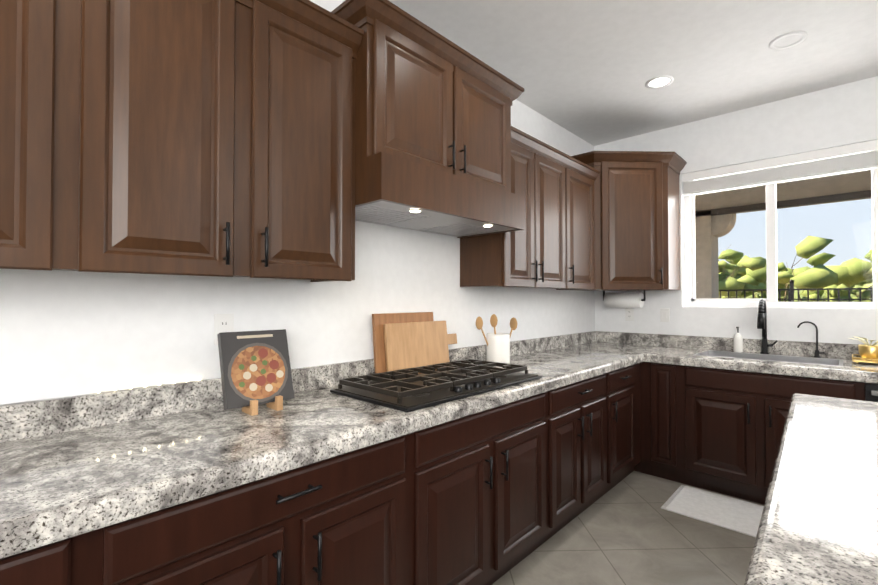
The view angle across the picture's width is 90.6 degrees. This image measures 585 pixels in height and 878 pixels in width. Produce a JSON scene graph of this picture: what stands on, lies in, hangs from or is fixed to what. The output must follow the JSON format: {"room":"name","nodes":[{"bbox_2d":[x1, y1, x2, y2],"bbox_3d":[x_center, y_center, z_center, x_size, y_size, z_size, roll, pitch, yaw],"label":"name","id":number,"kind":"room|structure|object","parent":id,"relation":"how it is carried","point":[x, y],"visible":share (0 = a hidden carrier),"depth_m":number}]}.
{"room":"kitchen","nodes":[
{"label":"kitchen","id":0,"kind":"room"},
{"bbox_2d":[0,0,594,405],"bbox_3d":[-1.546,-0.052,1.020,0.160,2.765,8.950,-1,-1,43],"label":"wall","id":1,"kind":"structure","parent":0,"point":[63,333],"depth_m":1.72},
{"bbox_2d":[0,0,79,270],"bbox_3d":[-1.211,-0.527,1.023,0.326,0.909,0.484,-1,-1,43],"label":"upper cabinet","id":2,"kind":"object","parent":1,"relation":"attached to","point":[38,37],"depth_m":1.05},
{"bbox_2d":[76,0,363,281],"bbox_3d":[-0.743,-0.520,1.520,0.326,0.909,0.882,-1,-1,43],"label":"upper cabinet","id":3,"kind":"object","parent":1,"relation":"attached to","point":[278,139],"depth_m":1.35},
{"bbox_2d":[214,314,233,344],"bbox_3d":[-0.822,0.140,1.663,0.008,0.116,0.072,-1,-1,43],"label":"electrical outlet","id":4,"kind":"object","parent":1,"relation":"attached to","point":[223,322],"visible":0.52,"depth_m":1.66},
{"bbox_2d":[336,4,515,211],"bbox_3d":[-0.071,-0.804,2.187,0.396,0.562,0.996,-1,-1,43],"label":"upper cabinet","id":5,"kind":"object","parent":1,"relation":"attached to","point":[435,130],"depth_m":1.90},
{"bbox_2d":[355,201,515,236],"bbox_3d":[-0.049,-0.369,2.161,0.435,0.055,0.952,-1,-1,43],"label":"hood insert","id":6,"kind":"object","parent":5,"relation":"in","point":[393,214],"visible":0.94,"depth_m":2.11},
{"bbox_2d":[456,140,539,287],"bbox_3d":[0.364,-0.463,2.696,0.326,0.832,0.341,-1,-1,43],"label":"upper cabinet","id":7,"kind":"object","parent":1,"relation":"attached to","point":[510,258],"depth_m":2.58},
{"bbox_2d":[540,152,567,287],"bbox_3d":[0.621,-0.459,2.969,0.326,0.832,0.409,-1,-1,43],"label":"upper cabinet","id":8,"kind":"object","parent":1,"relation":"attached to","point":[553,172],"depth_m":2.88},
{"bbox_2d":[554,164,595,289],"bbox_3d":[0.926,-0.455,3.293,0.326,0.832,0.480,-1,-1,43],"label":"upper cabinet","id":9,"kind":"object","parent":1,"relation":"attached to","point":[581,186],"depth_m":3.18},
{"bbox_2d":[564,151,679,290],"bbox_3d":[1.486,-0.519,3.596,0.727,0.994,0.728,-1,-1,43],"label":"upper cabinet","id":10,"kind":"object","parent":1,"relation":"attached to","point":[638,199],"depth_m":3.36},
{"bbox_2d":[603,290,645,307],"bbox_3d":[1.617,0.058,3.809,0.360,0.150,0.132,-1,-1,43],"label":"paper towel holder","id":11,"kind":"object","parent":10,"relation":"attached to","point":[627,300],"visible":1,"depth_m":3.75},
{"bbox_2d":[492,471,763,584],"bbox_3d":[0.770,1.322,-1.181,6.520,0.050,8.950,-1,-1,43],"label":"floor","id":12,"kind":"structure","parent":0,"point":[628,530],"depth_m":2.29},
{"bbox_2d":[0,529,99,584],"bbox_3d":[-1.099,0.902,0.902,0.625,0.852,0.492,-1,-1,43],"label":"base cabinet","id":13,"kind":"object","parent":12,"relation":"on","point":[75,560],"depth_m":0.84},
{"bbox_2d":[100,431,419,584],"bbox_3d":[-0.626,0.909,1.405,0.625,0.852,0.889,-1,-1,43],"label":"base cabinet","id":14,"kind":"object","parent":12,"relation":"on","point":[353,517],"depth_m":1.21},
{"bbox_2d":[420,390,551,584],"bbox_3d":[0.005,0.919,2.074,0.625,0.852,0.951,-1,-1,43],"label":"base cabinet","id":15,"kind":"object","parent":12,"relation":"on","point":[491,496],"depth_m":1.82},
{"bbox_2d":[552,372,611,535],"bbox_3d":[0.586,0.929,2.692,0.625,0.852,0.746,-1,-1,43],"label":"base cabinet","id":16,"kind":"object","parent":12,"relation":"on","point":[581,410],"depth_m":2.50},
{"bbox_2d":[612,362,643,487],"bbox_3d":[1.062,0.936,3.198,0.625,0.852,0.642,-1,-1,43],"label":"base cabinet","id":17,"kind":"object","parent":12,"relation":"on","point":[627,382],"depth_m":3.01},
{"bbox_2d":[0,331,663,558],"bbox_3d":[0.225,0.414,2.290,0.660,0.160,4.337,-1,-1,43],"label":"countertop","id":18,"kind":"structure","parent":17,"relation":"on","point":[72,466],"depth_m":1.27},
{"bbox_2d":[217,329,293,415],"bbox_3d":[-0.653,0.282,1.578,0.153,0.281,0.245,-1,-1,43],"label":"cookbook","id":19,"kind":"object","parent":18,"relation":"on","point":[255,368],"visible":1,"depth_m":1.56},
{"bbox_2d":[372,312,433,373],"bbox_3d":[-0.173,0.269,2.284,0.048,0.325,0.420,-1,-1,43],"label":"cutting board","id":20,"kind":"object","parent":18,"relation":"on","point":[379,320],"visible":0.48,"depth_m":2.16},
{"bbox_2d":[383,321,456,373],"bbox_3d":[-0.080,0.295,2.341,0.048,0.274,0.530,-1,-1,43],"label":"cutting board","id":21,"kind":"object","parent":18,"relation":"on","point":[412,344],"visible":0.77,"depth_m":2.29},
{"bbox_2d":[330,359,541,411],"bbox_3d":[0.028,0.401,2.028,0.490,0.056,0.925,-1,-1,43],"label":"cooktop","id":22,"kind":"object","parent":18,"relation":"in","point":[408,390],"visible":1,"depth_m":1.86},
{"bbox_2d":[476,314,516,363],"bbox_3d":[0.357,0.286,2.679,0.155,0.306,0.241,-1,-1,43],"label":"utensil crock","id":23,"kind":"object","parent":18,"relation":"on","point":[497,347],"visible":0.9,"depth_m":2.62},
{"bbox_2d":[644,362,703,483],"bbox_3d":[1.799,0.938,3.349,0.280,0.852,0.627,-1,-1,43],"label":"base cabinet","id":24,"kind":"object","parent":12,"relation":"on","point":[665,385],"depth_m":3.10},
{"bbox_2d":[661,485,763,536],"bbox_3d":[1.741,1.350,2.716,0.528,0.009,0.466,-1,-1,43],"label":"rug","id":25,"kind":"object","parent":12,"relation":"on","point":[734,514],"visible":0.88,"depth_m":2.70},
{"bbox_2d":[684,378,847,504],"bbox_3d":[2.221,1.029,2.951,0.877,0.660,0.627,-1,-1,43],"label":"base cabinet","id":26,"kind":"object","parent":12,"relation":"on","point":[733,431],"depth_m":2.82},
{"bbox_2d":[644,334,877,383],"bbox_3d":[3.016,0.478,2.193,3.537,0.290,0.652,-1,-1,43],"label":"countertop","id":27,"kind":"structure","parent":26,"relation":"on","point":[791,358],"depth_m":2.98},
{"bbox_2d":[733,327,742,351],"bbox_3d":[2.250,0.353,3.274,0.060,0.190,0.075,-1,-1,43],"label":"soap dispenser","id":28,"kind":"object","parent":27,"relation":"on","point":[737,342],"visible":1,"depth_m":3.26},
{"bbox_2d":[757,299,777,353],"bbox_3d":[2.338,0.245,3.096,0.106,0.400,0.219,-1,-1,43],"label":"faucet","id":29,"kind":"object","parent":27,"relation":"on","point":[762,318],"visible":0.98,"depth_m":3.15},
{"bbox_2d":[797,321,824,357],"bbox_3d":[2.560,0.321,2.993,0.146,0.245,0.039,-1,-1,43],"label":"filter faucet","id":30,"kind":"object","parent":27,"relation":"on","point":[817,353],"visible":1,"depth_m":2.97},
{"bbox_2d":[850,336,877,363],"bbox_3d":[2.751,0.357,2.648,0.390,0.163,0.247,-1,-1,43],"label":"decorative tray","id":31,"kind":"object","parent":27,"relation":"on","point":[868,353],"visible":1,"depth_m":2.68},
{"bbox_2d":[744,393,877,584],"bbox_3d":[0.777,0.858,0.058,1.250,0.915,3.700,-1,-1,41],"label":"kitchen island","id":32,"kind":"object","parent":12,"relation":"on","point":[818,524],"visible":1,"depth_m":0.86},
{"bbox_2d":[848,381,877,401],"bbox_3d":[2.777,0.925,2.427,0.667,0.852,0.630,-1,-1,43],"label":"base cabinet","id":33,"kind":"object","parent":12,"relation":"on","point":[862,391],"depth_m":2.42},
{"bbox_2d":[388,0,877,145],"bbox_3d":[0.770,-1.517,-1.138,6.520,0.100,8.950,-1,-1,43],"label":"ceiling","id":34,"kind":"structure","parent":0,"point":[586,70],"depth_m":2.55},
{"bbox_2d":[645,75,673,88],"bbox_3d":[1.472,-1.403,2.904,0.170,0.006,0.170,-1,-1,43],"label":"recessed light","id":35,"kind":"object","parent":34,"relation":"in","point":[659,82],"visible":1,"depth_m":2.90},
{"bbox_2d":[769,31,806,49],"bbox_3d":[1.953,-1.410,2.437,0.170,0.006,0.170,-1,-1,43],"label":"recessed light","id":36,"kind":"object","parent":34,"relation":"in","point":[787,40],"visible":1,"depth_m":2.44},
{"bbox_2d":[594,76,877,344],"bbox_3d":[3.841,-0.038,1.985,6.360,2.765,0.160,-1,-1,43],"label":"wall","id":37,"kind":"structure","parent":0,"point":[840,115],"depth_m":3.26},
{"bbox_2d":[625,308,633,320],"bbox_3d":[1.700,0.195,3.881,0.072,0.116,0.008,-1,-1,43],"label":"outlet","id":38,"kind":"object","parent":37,"relation":"attached to","point":[629,314],"visible":1,"depth_m":3.88},
{"bbox_2d":[660,308,669,321],"bbox_3d":[1.912,0.192,3.680,0.072,0.116,0.009,-1,-1,43],"label":"light switch","id":39,"kind":"object","parent":37,"relation":"attached to","point":[664,314],"visible":1,"depth_m":3.68},
{"bbox_2d":[682,140,877,308],"bbox_3d":[2.483,-0.439,3.253,1.166,1.106,0.113,-1,-1,43],"label":"window","id":40,"kind":"structure","parent":37,"relation":"in","point":[770,174],"depth_m":3.24},
{"label":"outside","id":41,"kind":"structure","parent":0,"visible":0},
{"bbox_3d":[145.945,5.212,142.936,260.000,3.480,400.000,-1,-1,43],"label":"ground","id":42,"kind":"structure","parent":41,"visible":0},
{"bbox_2d":[695,210,735,297],"bbox_3d":[4.239,0.088,6.938,0.810,2.700,0.500,-1,-1,43],"label":"column","id":43,"kind":"structure","parent":42,"relation":"on","point":[709,275],"depth_m":6.73},
{"bbox_2d":[695,151,871,216],"bbox_3d":[5.135,-1.531,3.646,22.000,0.600,4.000,-1,-1,43],"label":"roof","id":44,"kind":"structure","parent":43,"relation":"on","point":[848,189],"depth_m":6.02},
{"bbox_2d":[718,236,872,301],"bbox_3d":[65.667,2.087,45.763,159.982,6.814,134.885,-1,-1,43],"label":"trees","id":45,"kind":"object","parent":42,"relation":"on","point":[843,272],"depth_m":9.35},
{"bbox_2d":[719,279,872,301],"bbox_3d":[8.370,0.574,4.140,38.010,1.645,0.060,-1,-1,43],"label":"fence","id":46,"kind":"object","parent":42,"relation":"on","point":[791,292],"depth_m":6.68},
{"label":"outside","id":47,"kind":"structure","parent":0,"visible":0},
{"bbox_2d":[721,285,861,301],"bbox_3d":[291.161,9.431,195.021,676.000,38.400,165.000,-1,-1,43],"label":"hills","id":48,"kind":"structure","parent":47,"point":[796,294],"depth_m":231.55}
]}

